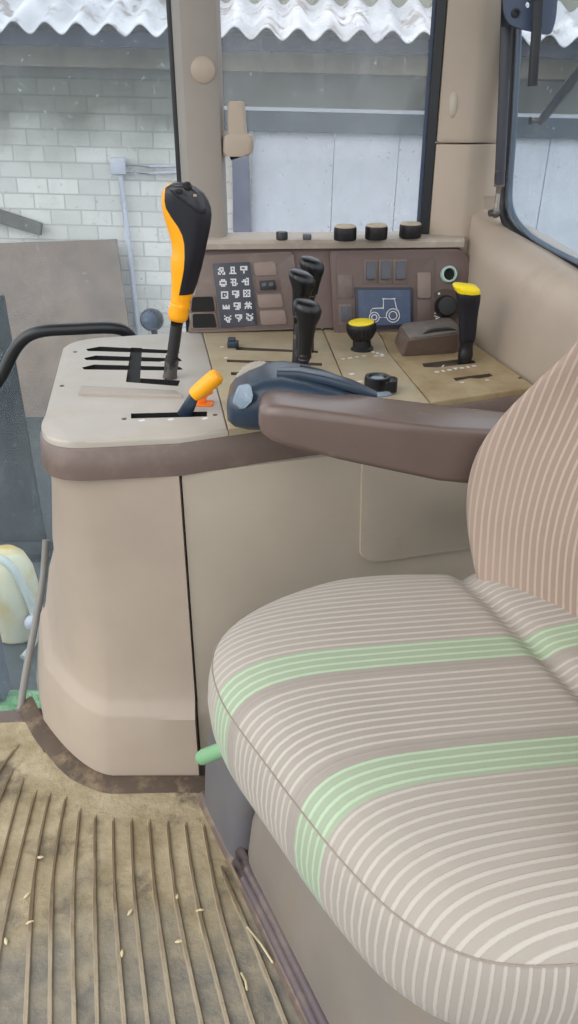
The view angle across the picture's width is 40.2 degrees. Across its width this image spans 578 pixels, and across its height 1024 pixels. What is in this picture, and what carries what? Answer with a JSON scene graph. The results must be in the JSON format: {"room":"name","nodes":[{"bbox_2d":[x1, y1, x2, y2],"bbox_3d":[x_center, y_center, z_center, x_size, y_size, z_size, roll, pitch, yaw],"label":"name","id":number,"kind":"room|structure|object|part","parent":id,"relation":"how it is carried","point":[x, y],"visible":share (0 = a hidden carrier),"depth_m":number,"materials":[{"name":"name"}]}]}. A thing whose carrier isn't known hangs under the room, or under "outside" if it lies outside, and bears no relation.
{"room":"tractor cab","nodes":[
{"label":"tractor cab","id":0,"kind":"room"},
{"bbox_2d":[0,708,204,775],"bbox_3d":[-0.150,0.511,1.234,1.700,0.058,1.300,0,28,0],"label":"floor","id":1,"kind":"structure","parent":0,"point":[12,715],"depth_m":1.43,"materials":[{"name":"brown metal"}]},
{"bbox_2d":[0,722,300,1023],"bbox_3d":[-0.440,0.577,1.040,1.120,0.009,0.855,0,28,0],"label":"floor mat","id":2,"kind":"object","parent":1,"relation":"on","point":[107,856],"visible":0.98,"depth_m":1.08,"materials":[{"name":"beige rubber"}]},
{"bbox_2d":[240,972,247,990],"bbox_3d":[-0.056,0.592,0.997,0.005,0.003,0.024,-11,30,-19],"label":"straw","id":3,"kind":"object","parent":2,"relation":"on","point":[241,973],"visible":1,"depth_m":1.00,"materials":[{"name":"beige plant"}]},
{"bbox_2d":[246,926,273,963],"bbox_3d":[-0.038,0.569,1.040,0.004,0.003,0.061,-19,33,-31],"label":"straw","id":4,"kind":"object","parent":2,"relation":"on","point":[247,927],"visible":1,"depth_m":1.04,"materials":[{"name":"beige plant"}]},
{"bbox_2d":[197,790,308,1023],"bbox_3d":[0.215,0.585,1.010,0.416,0.014,0.820,-13,31,-22],"label":"trim","id":5,"kind":"structure","parent":1,"relation":"on","point":[201,796],"depth_m":1.07,"materials":[{"name":"brown plastic"}]},
{"bbox_2d":[195,341,577,1023],"bbox_3d":[0.246,0.136,0.787,0.587,1.003,0.821,-13,31,-23],"label":"seat","id":6,"kind":"object","parent":5,"relation":"on","point":[390,762],"visible":1,"depth_m":0.77,"materials":[{"name":"fabric"}]},
{"bbox_3d":[-0.074,0.292,0.985,0.125,0.127,0.024,23,35,36],"label":"adjuster handle","id":7,"kind":"part","parent":6,"relation":"part of","materials":[{"name":"green plastic"}]},
{"bbox_2d":[227,361,504,482],"bbox_3d":[0.111,-0.116,0.997,0.379,0.128,0.171,0,28,0],"label":"armrest","id":8,"kind":"object","parent":6,"relation":"attached to","point":[305,407],"visible":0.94,"depth_m":0.93,"materials":[{"name":"plastic"}]},
{"bbox_2d":[208,573,577,1023],"bbox_3d":[0.180,0.232,0.800,0.541,0.153,0.512,0,28,0],"label":"cushion","id":9,"kind":"object","parent":6,"relation":"on","point":[408,744],"depth_m":0.71,"materials":[{"name":"fabric"}]},
{"bbox_3d":[0.395,-0.042,0.668,0.370,0.577,0.499,0,28,0],"label":"backrest","id":10,"kind":"part","parent":6,"relation":"part of","materials":[{"name":"fabric"}]},
{"bbox_2d":[16,318,531,792],"bbox_3d":[-0.060,0.034,1.389,0.883,0.669,0.602,0,28,0],"label":"control console","id":11,"kind":"object","parent":1,"relation":"on","point":[169,530],"depth_m":1.19,"materials":[{"name":"brown plastic"}]},
{"bbox_2d":[0,322,135,388],"bbox_3d":[-0.483,-0.057,1.645,0.396,0.677,0.048,-4,28,-8],"label":"handrail","id":12,"kind":"object","parent":11,"relation":"attached to","point":[24,338],"visible":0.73,"depth_m":1.49,"materials":[{"name":"black metal"}]},
{"bbox_3d":[-0.246,-0.210,1.258,0.250,0.009,0.519,-4,28,-8],"label":"panel","id":13,"kind":"part","parent":11,"relation":"part of","materials":[{"name":"grey plastic"}]},
{"bbox_2d":[161,181,211,383],"bbox_3d":[-0.155,-0.334,1.185,0.089,0.302,0.048,0,28,0],"label":"lever","id":14,"kind":"object","parent":11,"relation":"on","point":[187,213],"visible":1,"depth_m":1.14,"materials":[{"name":"plastic"}]},
{"bbox_2d":[177,369,222,416],"bbox_3d":[-0.125,-0.161,1.098,0.068,0.076,0.025,0,28,0],"label":"lever","id":15,"kind":"object","parent":11,"relation":"on","point":[211,380],"visible":1,"depth_m":1.08,"materials":[{"name":"plastic"}]},
{"bbox_3d":[-0.142,-0.149,1.108,0.034,0.045,0.013,16,32,28],"label":"lever arm","id":16,"kind":"part","parent":15,"relation":"part of"},
{"bbox_3d":[-0.115,-0.175,1.091,0.048,0.044,0.024,0,28,0],"label":"knob","id":17,"kind":"part","parent":15,"relation":"part of","materials":[{"name":"yellow plastic"}]},
{"bbox_2d":[196,391,213,406],"bbox_3d":[-0.125,-0.166,1.142,0.030,0.022,0.022,0,28,0],"label":"clip","id":18,"kind":"object","parent":11,"relation":"on","point":[203,402],"visible":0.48,"depth_m":1.14,"materials":[{"name":"orange plastic"}]},
{"bbox_3d":[-0.099,-0.300,1.397,0.020,0.018,0.014,0,28,0],"label":"slider knob","id":19,"kind":"part","parent":11,"relation":"part of","materials":[{"name":"plastic"}]},
{"bbox_3d":[-0.022,-0.229,1.292,0.229,0.009,0.504,-3,28,-6],"label":"panel","id":20,"kind":"part","parent":11,"relation":"part of","materials":[{"name":"beige plastic"}]},
{"bbox_2d":[288,268,314,362],"bbox_3d":[0.021,-0.316,1.288,0.043,0.156,0.037,0,28,0],"label":"lever","id":21,"kind":"object","parent":11,"relation":"on","point":[302,282],"visible":0.6,"depth_m":1.25,"materials":[{"name":"black plastic"}]},
{"bbox_3d":[0.021,-0.353,1.268,0.043,0.070,0.037,0,28,0],"label":"knob","id":22,"kind":"part","parent":21,"relation":"part of","materials":[{"name":"black plastic"}]},
{"bbox_2d":[293,297,321,364],"bbox_3d":[0.028,-0.271,1.237,0.045,0.125,0.038,0,28,0],"label":"lever","id":23,"kind":"object","parent":11,"relation":"on","point":[307,311],"visible":0.92,"depth_m":1.22,"materials":[{"name":"black plastic"}]},
{"bbox_2d":[299,255,323,352],"bbox_3d":[0.038,-0.350,1.345,0.043,0.164,0.036,0,28,0],"label":"lever","id":24,"kind":"object","parent":11,"relation":"on","point":[314,266],"visible":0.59,"depth_m":1.30,"materials":[{"name":"black plastic"}]},
{"bbox_3d":[0.038,-0.396,1.321,0.043,0.061,0.036,0,28,0],"label":"knob","id":25,"kind":"part","parent":24,"relation":"part of","materials":[{"name":"black plastic"}]},
{"bbox_2d":[188,221,468,332],"bbox_3d":[0.079,-0.441,1.506,0.538,0.213,0.140,0,28,0],"label":"control panel","id":26,"kind":"object","parent":11,"relation":"on","point":[392,279],"visible":0.93,"depth_m":1.47,"materials":[{"name":"brown plastic"}]},
{"bbox_3d":[-0.161,-0.387,1.472,0.051,0.032,0.012,-1,28,-3],"label":"pocket frame","id":27,"kind":"part","parent":26,"relation":"part of","materials":[{"name":"brown plastic"}]},
{"bbox_3d":[-0.158,-0.358,1.478,0.051,0.030,0.011,-1,28,-3],"label":"pocket frame","id":28,"kind":"part","parent":26,"relation":"part of","materials":[{"name":"brown plastic"}]},
{"bbox_3d":[-0.100,-0.404,1.472,0.080,0.114,0.037,-2,28,-4],"label":"icon panel","id":29,"kind":"part","parent":26,"relation":"part of","materials":[{"name":"grey plastic"}]},
{"bbox_2d":[259,280,275,289],"bbox_3d":[-0.039,-0.421,1.468,0.032,0.019,0.008,-2,28,-3],"label":"rocker switch","id":30,"kind":"object","parent":26,"relation":"attached to","point":[263,284],"depth_m":1.47,"materials":[{"name":"black plastic"}]},
{"bbox_3d":[-0.013,-0.499,1.429,0.021,0.014,0.021,0,28,0],"label":"knob","id":31,"kind":"part","parent":26,"relation":"part of","materials":[{"name":"black plastic"}]},
{"bbox_3d":[0.080,-0.512,1.488,0.495,0.018,0.080,-1,28,-3],"label":"sill","id":32,"kind":"part","parent":26,"relation":"part of","materials":[{"name":"plastic"}]},
{"bbox_3d":[0.102,-0.503,1.427,0.041,0.022,0.041,0,28,0],"label":"sill knob","id":33,"kind":"part","parent":26,"relation":"part of","materials":[{"name":"black plastic"}]},
{"bbox_2d":[341,306,349,320],"bbox_3d":[0.106,-0.371,1.476,0.017,0.027,0.013,0,28,0],"label":"rocker switch","id":34,"kind":"object","parent":26,"relation":"attached to","point":[345,310],"depth_m":1.47,"materials":[{"name":"grey plastic"}]},
{"bbox_2d":[366,261,375,278],"bbox_3d":[0.152,-0.447,1.462,0.017,0.032,0.016,-2,28,-3],"label":"rocker switch","id":35,"kind":"object","parent":26,"relation":"attached to","point":[370,265],"depth_m":1.46,"materials":[{"name":"grey plastic"}]},
{"bbox_3d":[0.159,-0.508,1.437,0.041,0.022,0.041,0,28,0],"label":"sill knob","id":36,"kind":"part","parent":26,"relation":"part of","materials":[{"name":"black plastic"}]},
{"bbox_3d":[0.181,-0.407,1.478,0.186,0.136,0.043,-1,28,-3],"label":"switch frame","id":37,"kind":"part","parent":26,"relation":"part of","materials":[{"name":"brown plastic"}]},
{"bbox_2d":[381,261,390,278],"bbox_3d":[0.180,-0.447,1.463,0.017,0.032,0.016,-2,28,-3],"label":"rocker switch","id":38,"kind":"object","parent":26,"relation":"attached to","point":[385,265],"depth_m":1.46,"materials":[{"name":"grey plastic"}]},
{"bbox_2d":[396,261,404,278],"bbox_3d":[0.207,-0.448,1.464,0.017,0.032,0.016,-2,28,-3],"label":"rocker switch","id":39,"kind":"object","parent":26,"relation":"attached to","point":[400,265],"depth_m":1.46,"materials":[{"name":"grey plastic"}]},
{"bbox_3d":[0.224,-0.519,1.457,0.041,0.022,0.041,0,28,0],"label":"sill knob","id":40,"kind":"part","parent":26,"relation":"part of","materials":[{"name":"black plastic"}]},
{"bbox_3d":[0.294,-0.384,1.480,0.041,0.042,0.029,0,28,0],"label":"dial knob","id":41,"kind":"part","parent":26,"relation":"part of","materials":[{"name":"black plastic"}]},
{"bbox_3d":[0.294,-0.387,1.488,0.064,0.062,0.021,0,28,0],"label":"dial plate","id":42,"kind":"part","parent":26,"relation":"part of","materials":[{"name":"black plastic"}]},
{"bbox_2d":[440,265,457,282],"bbox_3d":[0.298,-0.443,1.474,0.031,0.032,0.019,0,28,0],"label":"power socket","id":43,"kind":"object","parent":26,"relation":"attached to","point":[448,273],"depth_m":1.47,"materials":[{"name":"plastic"}]},
{"bbox_3d":[0.104,0.132,1.270,0.535,0.515,0.054,-8,29,-15],"label":"panel","id":44,"kind":"part","parent":11,"relation":"part of","materials":[{"name":"beige plastic"}]},
{"bbox_3d":[0.126,-0.307,1.377,0.053,0.053,0.053,0,28,0],"label":"rotary knob","id":45,"kind":"part","parent":11,"relation":"part of","materials":[{"name":"black plastic"}]},
{"bbox_3d":[0.126,-0.315,1.373,0.053,0.033,0.053,0,28,0],"label":"knob","id":46,"kind":"part","parent":11,"relation":"part of","materials":[{"name":"black plastic"}]},
{"bbox_3d":[0.128,-0.294,1.385,0.040,0.023,0.040,0,28,0],"label":"stem","id":47,"kind":"part","parent":11,"relation":"part of","materials":[{"name":"black plastic"}]},
{"bbox_3d":[0.136,-0.247,1.326,0.110,0.009,0.459,-2,28,-4],"label":"panel","id":48,"kind":"part","parent":11,"relation":"part of","materials":[{"name":"beige plastic"}]},
{"bbox_3d":[0.137,-0.192,1.187,0.054,0.025,0.049,0,28,0],"label":"ring dial","id":49,"kind":"part","parent":11,"relation":"part of","materials":[{"name":"black plastic"}]},
{"bbox_3d":[0.206,-0.013,1.200,0.212,0.185,0.006,-8,29,-15],"label":"compartment lid","id":50,"kind":"part","parent":11,"relation":"part of","materials":[{"name":"beige plastic"}]},
{"bbox_3d":[0.246,-0.319,1.370,0.098,0.004,0.128,0,28,0],"label":"rubber lid","id":51,"kind":"part","parent":11,"relation":"part of","materials":[{"name":"brown rubber"}]},
{"bbox_3d":[0.270,-0.257,1.345,0.181,0.009,0.410,-4,28,-7],"label":"panel","id":52,"kind":"part","parent":11,"relation":"part of","materials":[{"name":"beige plastic"}]},
{"bbox_2d":[452,282,480,364],"bbox_3d":[0.285,-0.307,1.296,0.045,0.135,0.036,0,28,0],"label":"lever","id":53,"kind":"object","parent":11,"relation":"on","point":[468,296],"visible":1,"depth_m":1.28,"materials":[{"name":"black plastic"}]},
{"bbox_2d":[171,0,227,333],"bbox_3d":[-0.157,-0.664,1.409,0.080,0.950,0.068,0,28,0],"label":"pillar","id":54,"kind":"structure","parent":0,"point":[196,24],"depth_m":1.36,"materials":[{"name":"beige plastic"}]},
{"bbox_2d":[140,308,163,333],"bbox_3d":[-0.237,-0.354,1.719,0.227,0.152,0.050,24,36,38],"label":"lamp","id":55,"kind":"object","parent":54,"relation":"attached to","point":[151,319],"visible":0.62,"depth_m":1.73,"materials":[{"name":"blue plastic"}]},
{"bbox_2d":[166,0,189,331],"bbox_3d":[-0.720,-0.204,1.682,1.060,2.020,0.030,0,28,0],"label":"window","id":56,"kind":"structure","parent":54,"relation":"attached to","point":[168,2],"depth_m":1.39,"materials":[{"name":"clear glass"}]},
{"bbox_2d":[467,196,577,384],"bbox_3d":[0.485,-0.136,1.075,0.128,0.430,1.156,-6,29,-11],"label":"trim panel","id":57,"kind":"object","parent":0,"point":[527,321],"depth_m":1.28,"materials":[{"name":"beige plastic"}]},
{"bbox_2d":[417,0,445,233],"bbox_3d":[0.068,-0.792,1.363,0.390,0.680,0.024,0,28,0],"label":"window frame","id":58,"kind":"structure","parent":57,"relation":"in","point":[438,6],"depth_m":1.40,"materials":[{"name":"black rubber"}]},
{"bbox_2d":[223,101,253,159],"bbox_3d":[-0.093,-0.672,1.395,0.060,0.095,0.035,0,28,0],"label":"window latch","id":59,"kind":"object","parent":58,"relation":"attached to","point":[237,143],"depth_m":1.38,"materials":[{"name":"beige plastic"}]},
{"bbox_3d":[-0.091,-0.690,1.383,0.035,0.053,0.022,0,28,0],"label":"handle","id":60,"kind":"part","parent":59,"relation":"part of","materials":[{"name":"beige plastic"}]},
{"bbox_2d":[428,142,495,254],"bbox_3d":[0.332,-0.529,1.508,0.140,0.318,0.064,0,28,0],"label":"trim","id":61,"kind":"structure","parent":57,"relation":"attached to","point":[463,173],"depth_m":1.45,"materials":[{"name":"beige plastic"}]},
{"bbox_2d":[435,0,500,142],"bbox_3d":[0.332,-0.883,1.320,0.139,0.480,0.063,0,28,0],"label":"trim","id":62,"kind":"structure","parent":57,"relation":"attached to","point":[468,91],"depth_m":1.36,"materials":[{"name":"beige plastic"}]},
{"bbox_2d":[488,0,510,217],"bbox_3d":[0.350,-0.675,1.303,0.049,0.363,0.024,-9,29,-16],"label":"gas strut","id":63,"kind":"object","parent":57,"relation":"attached to","point":[505,28],"visible":1,"depth_m":1.30,"materials":[{"name":"black metal"}]},
{"bbox_3d":[0.364,-0.547,1.377,0.011,0.047,0.013,-7,29,-13],"label":"strut rod","id":64,"kind":"part","parent":63,"relation":"part of","materials":[{"name":"metal"}]},
{"bbox_2d":[499,27,577,268],"bbox_3d":[0.459,-0.512,1.057,0.021,0.478,0.854,-5,28,-10],"label":"window frame","id":65,"kind":"structure","parent":57,"relation":"in","point":[509,219],"depth_m":1.35,"materials":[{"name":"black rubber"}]},
{"bbox_2d":[503,0,557,34],"bbox_3d":[0.367,-0.779,1.210,0.088,0.083,0.016,0,28,0],"label":"bracket","id":66,"kind":"object","parent":65,"relation":"attached to","point":[517,15],"visible":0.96,"depth_m":1.21,"materials":[{"name":"blue metal"}]},
{"bbox_2d":[527,0,542,85],"bbox_3d":[0.376,-0.736,1.206,0.028,0.152,0.016,0,28,0],"label":"hanging rod","id":67,"kind":"object","parent":66,"relation":"hanging from","point":[537,5],"visible":1,"depth_m":1.21,"materials":[{"name":"black metal"}]},
{"bbox_2d":[528,66,577,125],"bbox_3d":[0.435,-0.672,1.245,0.027,0.119,0.161,-6,29,-11],"label":"wiper arm","id":68,"kind":"object","parent":65,"relation":"attached to","point":[567,86],"visible":1,"depth_m":1.27},
{"label":"outside","id":69,"kind":"structure","parent":0,"visible":0},
{"bbox_2d":[2,131,399,689],"bbox_3d":[0.000,-4.967,14.348,80.000,0.100,90.000,0,28,0],"label":"ground","id":70,"kind":"structure","parent":69,"point":[12,652],"depth_m":4.95,"materials":[{"name":"grey concrete"}]},
{"bbox_2d":[0,634,10,701],"bbox_3d":[-1.357,0.613,3.300,0.300,0.420,0.120,-2,28,-4],"label":"crate","id":71,"kind":"object","parent":70,"relation":"on","point":[5,683],"visible":1,"depth_m":3.34,"materials":[{"name":"grey plastic"}]},
{"bbox_2d":[0,690,40,710],"bbox_3d":[-1.327,0.862,3.206,0.750,0.071,0.500,0,28,0],"label":"grass","id":72,"kind":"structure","parent":70,"relation":"on","point":[10,703],"depth_m":3.35,"materials":[{"name":"green plant"}]},
{"bbox_2d":[0,544,42,659],"bbox_3d":[-1.262,0.377,3.671,0.339,0.487,0.248,21,35,34],"label":"canister","id":73,"kind":"object","parent":70,"relation":"on","point":[19,583],"visible":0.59,"depth_m":3.61,"materials":[{"name":"beige plastic"}]},
{"bbox_2d":[0,295,45,541],"bbox_3d":[-1.787,-0.500,4.376,0.781,1.371,0.361,0,28,0],"label":"sheet","id":74,"kind":"object","parent":70,"relation":"on","point":[21,517],"visible":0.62,"depth_m":4.43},
{"bbox_2d":[0,542,53,561],"bbox_3d":[-0.818,0.222,4.429,4.026,0.050,0.140,0,28,0],"label":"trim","id":75,"kind":"structure","parent":70,"relation":"on","point":[33,550],"depth_m":4.41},
{"bbox_2d":[0,239,129,416],"bbox_3d":[-1.807,-1.436,6.220,1.268,1.292,0.469,0,28,0],"label":"sheet","id":76,"kind":"object","parent":70,"relation":"on","point":[76,281],"visible":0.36,"depth_m":6.17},
{"bbox_2d":[0,0,577,334],"bbox_3d":[1.337,-2.771,6.511,11.800,3.638,2.400,1,28,-1],"label":"shed","id":77,"kind":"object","parent":70,"relation":"on","point":[84,84],"visible":0.54,"depth_m":5.79,"materials":[{"name":"white brick"}]},
{"bbox_2d":[0,209,42,234],"bbox_3d":[-2.184,-2.268,6.082,0.554,0.259,0.050,0,28,0],"label":"plank","id":78,"kind":"object","parent":77,"relation":"attached to","point":[7,218],"visible":1,"depth_m":6.08,"materials":[{"name":"grey wood"}]},
{"bbox_2d":[110,157,175,334],"bbox_3d":[-0.945,-1.914,6.287,0.782,1.657,0.070,0,28,0],"label":"conduit","id":79,"kind":"object","parent":77,"relation":"attached to","point":[118,165],"visible":0.73,"depth_m":6.04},
{"bbox_3d":[-0.359,-1.935,6.322,0.170,2.064,0.080,1,28,-1],"label":"door post","id":80,"kind":"part","parent":77,"relation":"part of","materials":[{"name":"grey metal"}]},
{"bbox_3d":[0.011,-1.945,6.365,0.609,2.018,0.034,1,28,-1],"label":"door panel","id":81,"kind":"part","parent":77,"relation":"part of","materials":[{"name":"white metal"}]},
{"bbox_3d":[0.563,-1.934,6.371,0.480,2.018,0.034,1,28,-1],"label":"door panel","id":82,"kind":"part","parent":77,"relation":"part of","materials":[{"name":"white metal"}]},
{"bbox_3d":[2.181,-2.887,5.770,5.333,0.026,0.040,1,28,-1],"label":"light rail","id":83,"kind":"part","parent":77,"relation":"part of","materials":[{"name":"white metal"}]},
{"bbox_3d":[1.142,-1.923,6.377,0.662,2.018,0.034,1,28,-1],"label":"door panel","id":84,"kind":"part","parent":77,"relation":"part of","materials":[{"name":"white metal"}]},
{"bbox_3d":[1.706,-1.912,6.383,0.449,2.018,0.034,1,28,-1],"label":"door panel","id":85,"kind":"part","parent":77,"relation":"part of","materials":[{"name":"white metal"}]},
{"bbox_3d":[2.578,-1.895,6.392,1.280,2.018,0.034,1,28,-1],"label":"door panel","id":86,"kind":"part","parent":77,"relation":"part of","materials":[{"name":"white metal"}]}
]}

